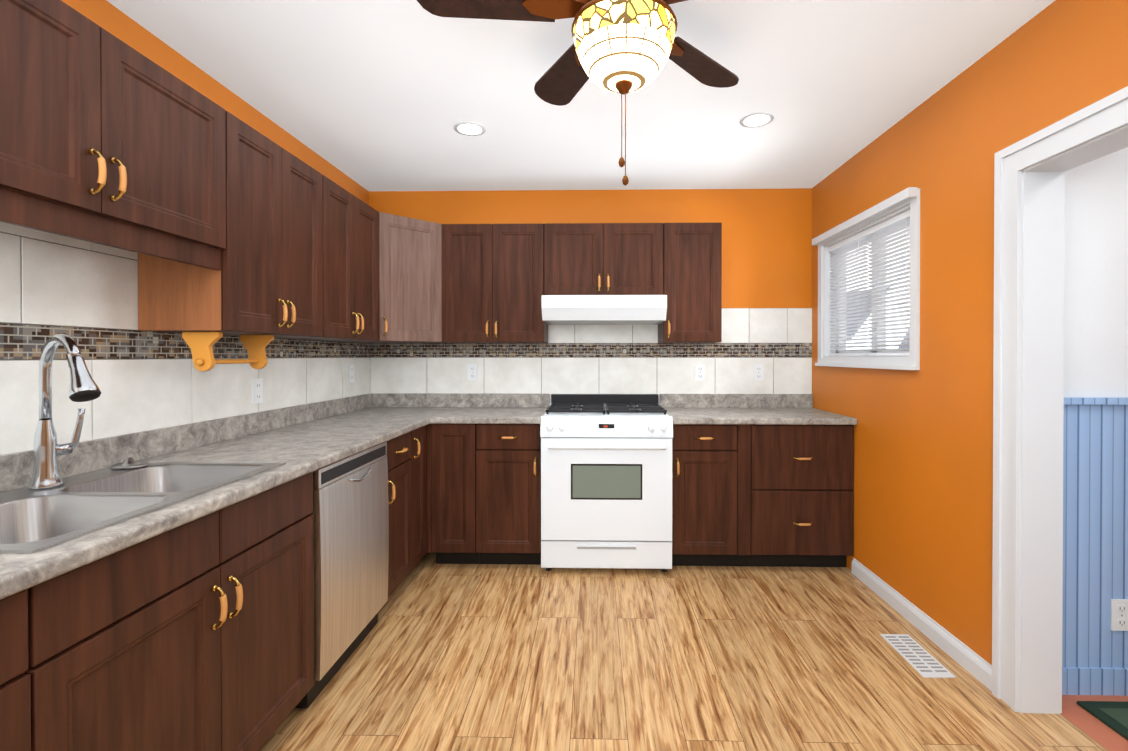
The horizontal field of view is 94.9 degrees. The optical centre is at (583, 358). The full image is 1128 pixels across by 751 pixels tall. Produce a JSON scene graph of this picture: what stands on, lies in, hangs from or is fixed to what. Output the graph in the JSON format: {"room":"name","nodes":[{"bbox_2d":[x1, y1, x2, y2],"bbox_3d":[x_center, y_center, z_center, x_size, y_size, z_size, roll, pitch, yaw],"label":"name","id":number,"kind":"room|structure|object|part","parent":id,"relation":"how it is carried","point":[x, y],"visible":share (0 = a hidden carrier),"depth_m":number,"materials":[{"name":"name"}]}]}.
{"room":"kitchen","nodes":[
{"label":"kitchen","id":0,"kind":"room"},
{"bbox_2d":[61,0,368,204],"bbox_3d":[-1.625,0.042,1.222,0.100,2.430,5.100,0,0,1],"label":"wall","id":1,"kind":"structure","parent":0,"point":[106,15],"depth_m":2.09,"materials":[{"name":"orange paint"}]},
{"bbox_2d":[0,0,111,223],"bbox_3d":[-1.406,-0.614,1.110,0.315,0.485,0.452,0,0,1],"label":"upper cabinet","id":2,"kind":"object","parent":1,"relation":"attached to","point":[56,62],"depth_m":1.22,"materials":[{"name":"brown wood"}]},
{"bbox_2d":[12,35,235,255],"bbox_3d":[-1.396,-0.617,1.562,0.315,0.485,0.452,0,0,1],"label":"upper cabinet","id":3,"kind":"object","parent":1,"relation":"attached to","point":[215,217],"depth_m":1.53,"materials":[{"name":"brown wood"}]},
{"bbox_2d":[0,222,369,454],"bbox_3d":[-1.560,-0.115,1.664,0.011,0.940,3.988,0,0,1],"label":"wall tiles","id":4,"kind":"structure","parent":1,"relation":"attached to","point":[82,294],"depth_m":1.70,"materials":[{"name":"beige tile"}]},
{"bbox_2d":[252,378,262,403],"bbox_3d":[-1.534,0.150,2.431,0.008,0.115,0.070,0,0,1],"label":"electrical outlet","id":5,"kind":"object","parent":4,"relation":"attached to","point":[257,390],"visible":1,"depth_m":2.43,"materials":[{"name":"white plastic"}]},
{"bbox_2d":[349,365,353,382],"bbox_3d":[-1.513,0.094,3.371,0.008,0.115,0.070,0,0,1],"label":"electrical outlet","id":6,"kind":"object","parent":4,"relation":"attached to","point":[351,373],"visible":1,"depth_m":3.36,"materials":[{"name":"white plastic"}]},
{"bbox_2d":[138,115,287,338],"bbox_3d":[-1.388,-0.480,1.948,0.315,0.763,0.318,0,0,1],"label":"upper cabinet","id":7,"kind":"object","parent":1,"relation":"attached to","point":[245,293],"depth_m":1.87,"materials":[{"name":"brown wood"}]},
{"bbox_2d":[182,332,273,370],"bbox_3d":[-1.362,-0.028,2.002,0.134,0.142,0.369,0,0,1],"label":"paper towel holder","id":8,"kind":"object","parent":7,"relation":"attached to","point":[200,344],"visible":1,"depth_m":1.85,"materials":[{"name":"orange wood"}]},
{"bbox_2d":[288,152,327,339],"bbox_3d":[-1.381,-0.482,2.265,0.315,0.763,0.317,0,0,1],"label":"upper cabinet","id":9,"kind":"object","parent":1,"relation":"attached to","point":[307,187],"depth_m":2.31,"materials":[{"name":"brown wood"}]},
{"bbox_2d":[316,178,359,342],"bbox_3d":[-1.374,-0.484,2.581,0.315,0.763,0.315,0,0,1],"label":"upper cabinet","id":10,"kind":"object","parent":1,"relation":"attached to","point":[343,207],"depth_m":2.64,"materials":[{"name":"brown wood"}]},
{"bbox_2d":[360,200,379,342],"bbox_3d":[-1.368,-0.486,2.896,0.315,0.763,0.314,0,0,1],"label":"upper cabinet","id":11,"kind":"object","parent":1,"relation":"attached to","point":[369,217],"depth_m":2.94,"materials":[{"name":"brown wood"}]},
{"bbox_2d":[107,0,1054,190],"bbox_3d":[-0.001,-1.212,1.180,3.350,0.080,5.100,0,0,1],"label":"ceiling","id":12,"kind":"structure","parent":0,"point":[378,95],"depth_m":2.24,"materials":[{"name":"white paint"}]},
{"bbox_2d":[454,122,485,135],"bbox_3d":[-0.585,-1.178,2.653,0.160,0.006,0.160,0,0,1],"label":"recessed light","id":13,"kind":"object","parent":12,"relation":"in","point":[469,129],"visible":1,"depth_m":2.65,"materials":[{"name":"white glass"}]},
{"bbox_2d":[417,0,738,185],"bbox_3d":[0.096,-0.842,1.502,1.138,0.664,1.133,0,0,1],"label":"ceiling fan","id":14,"kind":"object","parent":12,"relation":"hanging from","point":[623,47],"visible":1,"depth_m":1.49,"materials":[{"name":"brown wood"}]},
{"bbox_3d":[0.119,-0.889,1.529,0.300,0.155,0.300,0,0,1],"label":"lamp shade","id":15,"kind":"part","parent":14,"relation":"part of","materials":[{"name":"white glass"}]},
{"bbox_2d":[740,112,773,127],"bbox_3d":[0.854,-1.177,2.552,0.160,0.006,0.160,0,0,1],"label":"recessed light","id":16,"kind":"object","parent":12,"relation":"in","point":[754,120],"visible":1,"depth_m":2.55,"materials":[{"name":"white glass"}]},
{"bbox_2d":[369,188,811,307],"bbox_3d":[0.103,0.027,3.686,3.250,2.430,0.100,0,0,1],"label":"wall","id":17,"kind":"structure","parent":0,"point":[766,248],"depth_m":3.61,"materials":[{"name":"orange paint"}]},
{"bbox_2d":[380,212,443,342],"bbox_3d":[-1.065,-0.488,3.190,0.295,0.757,0.295,0,0,1],"label":"upper cabinet","id":18,"kind":"object","parent":17,"relation":"attached to","point":[411,249],"depth_m":3.19,"materials":[{"name":"brown wood"}]},
{"bbox_2d":[444,224,495,342],"bbox_3d":[-0.750,-0.490,3.478,0.332,0.763,0.314,0,0,1],"label":"upper cabinet","id":19,"kind":"object","parent":17,"relation":"attached to","point":[469,249],"depth_m":3.33,"materials":[{"name":"brown wood"}]},
{"bbox_2d":[496,223,547,342],"bbox_3d":[-0.419,-0.490,3.471,0.331,0.763,0.314,0,0,1],"label":"upper cabinet","id":20,"kind":"object","parent":17,"relation":"attached to","point":[519,247],"depth_m":3.32,"materials":[{"name":"brown wood"}]},
{"bbox_2d":[544,223,603,294],"bbox_3d":[-0.062,-0.631,3.463,0.382,0.480,0.314,0,0,1],"label":"upper cabinet","id":21,"kind":"object","parent":17,"relation":"attached to","point":[573,252],"depth_m":3.31,"materials":[{"name":"brown wood"}]},
{"bbox_2d":[542,295,666,324],"bbox_3d":[0.128,-0.313,3.374,0.760,0.152,0.484,0,0,1],"label":"range hood","id":22,"kind":"object","parent":21,"relation":"attached to","point":[604,309],"visible":1,"depth_m":3.14,"materials":[{"name":"white metal"}]},
{"bbox_2d":[369,308,811,402],"bbox_3d":[0.031,-0.006,3.631,3.110,0.697,0.011,0,0,1],"label":"wall tiles","id":23,"kind":"structure","parent":17,"relation":"attached to","point":[609,359],"depth_m":3.62,"materials":[{"name":"beige tile"}]},
{"bbox_2d":[468,364,477,379],"bbox_3d":[-0.784,0.092,3.639,0.070,0.115,0.008,0,0,1],"label":"electrical outlet","id":24,"kind":"object","parent":23,"relation":"attached to","point":[472,371],"visible":1,"depth_m":3.64,"materials":[{"name":"white plastic"}]},
{"bbox_2d":[695,364,704,380],"bbox_3d":[0.811,0.092,3.605,0.070,0.115,0.008,0,0,1],"label":"electrical outlet","id":25,"kind":"object","parent":23,"relation":"attached to","point":[699,372],"visible":1,"depth_m":3.60,"materials":[{"name":"white plastic"}]},
{"bbox_2d":[753,364,763,380],"bbox_3d":[1.216,0.092,3.597,0.070,0.115,0.008,0,0,1],"label":"electrical outlet","id":26,"kind":"object","parent":23,"relation":"attached to","point":[758,372],"visible":1,"depth_m":3.60,"materials":[{"name":"white plastic"}]},
{"bbox_2d":[604,223,667,299],"bbox_3d":[0.320,-0.631,3.455,0.382,0.480,0.314,0,0,1],"label":"upper cabinet","id":27,"kind":"object","parent":17,"relation":"attached to","point":[635,254],"depth_m":3.30,"materials":[{"name":"brown wood"}]},
{"bbox_2d":[658,222,721,342],"bbox_3d":[0.698,-0.490,3.447,0.371,0.763,0.314,0,0,1],"label":"upper cabinet","id":28,"kind":"object","parent":17,"relation":"attached to","point":[694,302],"depth_m":3.30,"materials":[{"name":"brown wood"}]},
{"bbox_2d":[258,552,1127,750],"bbox_3d":[0.729,1.287,1.180,4.810,0.062,5.100,0,0,1],"label":"floor","id":29,"kind":"structure","parent":0,"point":[487,657],"depth_m":2.04,"materials":[{"name":"laminate"}]},
{"bbox_2d":[0,576,63,750],"bbox_3d":[-1.275,0.829,0.619,0.598,0.864,0.639,0,0,1],"label":"base cabinet","id":30,"kind":"object","parent":29,"relation":"on","point":[31,702],"depth_m":0.91,"materials":[{"name":"brown wood"}]},
{"bbox_2d":[0,393,439,599],"bbox_3d":[-1.230,0.319,1.973,0.630,0.133,3.355,0,0,1],"label":"countertop","id":31,"kind":"structure","parent":30,"relation":"on","point":[301,440],"depth_m":1.81,"materials":[{"name":"stone"}]},
{"bbox_2d":[28,334,100,489],"bbox_3d":[-1.356,0.139,1.365,0.260,0.410,0.181,0,0,1],"label":"faucet","id":32,"kind":"object","parent":31,"relation":"on","point":[48,448],"visible":1,"depth_m":1.38,"materials":[{"name":"silver metal"}]},
{"bbox_2d":[0,462,285,552],"bbox_3d":[-1.247,0.438,1.332,0.503,0.185,0.770,0,0,1],"label":"sink","id":33,"kind":"object","parent":31,"relation":"in","point":[33,521],"visible":0.29,"depth_m":1.31,"materials":[{"name":"silver metal"}]},
{"bbox_2d":[109,457,148,469],"bbox_3d":[-1.446,0.327,1.645,0.096,0.030,0.096,0,0,1],"label":"strainer","id":34,"kind":"object","parent":33,"relation":"on","point":[129,463],"visible":1,"depth_m":1.63,"materials":[{"name":"silver metal"}]},
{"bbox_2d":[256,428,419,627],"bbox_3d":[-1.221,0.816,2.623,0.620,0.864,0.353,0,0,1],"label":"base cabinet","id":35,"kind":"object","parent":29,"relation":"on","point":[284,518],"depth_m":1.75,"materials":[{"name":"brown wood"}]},
{"bbox_2d":[295,442,388,707],"bbox_3d":[-1.216,0.821,2.139,0.609,0.861,0.600,0,0,1],"label":"dishwasher","id":36,"kind":"object","parent":29,"relation":"on","point":[351,525],"visible":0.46,"depth_m":2.04,"materials":[{"name":"silver metal"}]},
{"bbox_2d":[420,424,431,559],"bbox_3d":[-1.214,0.814,2.939,0.620,0.864,0.279,0,0,1],"label":"base cabinet","id":37,"kind":"object","parent":29,"relation":"on","point":[425,431],"depth_m":3.02,"materials":[{"name":"brown wood"}]},
{"bbox_2d":[476,424,540,564],"bbox_3d":[-0.439,0.812,3.339,0.382,0.864,0.596,0,0,1],"label":"base cabinet","id":38,"kind":"object","parent":29,"relation":"on","point":[508,456],"depth_m":3.05,"materials":[{"name":"brown wood"}]},
{"bbox_2d":[432,393,549,423],"bbox_3d":[-0.566,0.311,3.324,0.639,0.133,0.625,0,0,1],"label":"countertop","id":39,"kind":"structure","parent":38,"relation":"on","point":[449,408],"depth_m":3.53,"materials":[{"name":"stone"}]},
{"bbox_2d":[540,394,672,571],"bbox_3d":[0.137,0.746,3.267,0.760,0.998,0.710,0,0,1],"label":"stove","id":40,"kind":"object","parent":29,"relation":"on","point":[606,480],"visible":1,"depth_m":2.97,"materials":[{"name":"white metal"}]},
{"bbox_2d":[672,424,755,565],"bbox_3d":[0.751,0.812,3.313,0.457,0.864,0.596,0,0,1],"label":"base cabinet","id":41,"kind":"object","parent":29,"relation":"on","point":[714,466],"depth_m":3.02,"materials":[{"name":"brown wood"}]},
{"bbox_2d":[756,425,853,566],"bbox_3d":[1.241,0.812,3.303,0.669,0.864,0.596,0,0,1],"label":"base cabinet","id":42,"kind":"object","parent":29,"relation":"on","point":[805,473],"depth_m":3.00,"materials":[{"name":"brown wood"}]},
{"bbox_2d":[659,394,856,424],"bbox_3d":[1.048,0.311,3.290,1.054,0.133,0.625,0,0,1],"label":"countertop","id":43,"kind":"structure","parent":42,"relation":"on","point":[706,409],"depth_m":3.40,"materials":[{"name":"stone"}]},
{"bbox_2d":[880,634,955,677],"bbox_3d":[1.401,1.248,2.185,0.125,0.005,0.310,0,0,1],"label":"floor vent","id":44,"kind":"object","parent":29,"relation":"in","point":[918,658],"visible":1,"depth_m":2.17,"materials":[{"name":"white metal"}]},
{"bbox_2d":[1077,701,1127,740],"bbox_3d":[2.124,1.247,1.645,0.680,0.012,0.450,0,0,1],"label":"rug","id":45,"kind":"object","parent":29,"relation":"on","point":[1112,715],"visible":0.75,"depth_m":1.81,"materials":[{"name":"green fabric"}]},
{"bbox_2d":[812,0,1127,664],"bbox_3d":[1.604,0.043,1.153,0.140,2.430,4.900,0,0,1],"label":"wall","id":46,"kind":"structure","parent":0,"point":[923,496],"depth_m":2.19,"materials":[{"name":"orange paint"}]},
{"bbox_2d":[812,187,919,369],"bbox_3d":[1.614,-0.375,2.931,0.195,0.848,1.072,0,0,1],"label":"window","id":47,"kind":"structure","parent":46,"relation":"in","point":[839,242],"depth_m":2.87,"materials":[{"name":"white"}]},
{"bbox_2d":[851,558,991,690],"bbox_3d":[1.520,1.216,0.862,0.014,0.088,4.300,0,0,1],"label":"baseboard","id":48,"kind":"structure","parent":46,"relation":"attached to","point":[972,662],"depth_m":2.31,"materials":[{"name":"white wood"}]},
{"bbox_2d":[992,86,1127,713],"bbox_3d":[1.605,0.247,1.436,0.174,2.018,0.986,0,0,1],"label":"door frame","id":49,"kind":"structure","parent":46,"relation":"attached to","point":[1028,360],"depth_m":1.82,"materials":[{"name":"white wood"}]},
{"bbox_2d":[1064,147,1127,396],"bbox_3d":[2.453,0.003,1.105,1.560,2.510,1.840,0,0,1],"label":"wall","id":50,"kind":"structure","parent":0,"point":[1096,288],"depth_m":1.94,"materials":[{"name":"white paint"}]},
{"bbox_2d":[1062,397,1127,695],"bbox_3d":[2.420,0.698,1.915,1.458,1.110,0.030,0,0,1],"label":"wainscoting","id":51,"kind":"structure","parent":50,"relation":"attached to","point":[1095,533],"depth_m":1.93,"materials":[{"name":"blue wood"}]},
{"bbox_2d":[1111,599,1127,630],"bbox_3d":[2.000,0.953,1.924,0.070,0.115,0.008,0,0,1],"label":"outlet","id":52,"kind":"object","parent":51,"relation":"attached to","point":[1119,614],"visible":1,"depth_m":1.92,"materials":[{"name":"white plastic"}]},
{"label":"outside","id":53,"kind":"structure","parent":0,"visible":0},
{"bbox_2d":[846,227,909,349],"bbox_3d":[3.240,-0.770,5.634,0.020,5.000,7.060,0,0,1],"label":"sky","id":54,"kind":"structure","parent":53,"point":[867,337],"depth_m":5.44,"materials":[{"name":"white"}]},
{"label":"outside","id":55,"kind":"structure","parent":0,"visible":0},
{"bbox_2d":[846,287,909,347],"bbox_3d":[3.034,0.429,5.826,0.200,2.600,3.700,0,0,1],"label":"house","id":56,"kind":"structure","parent":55,"point":[865,315],"depth_m":5.68,"materials":[{"name":"grey"}]}
]}

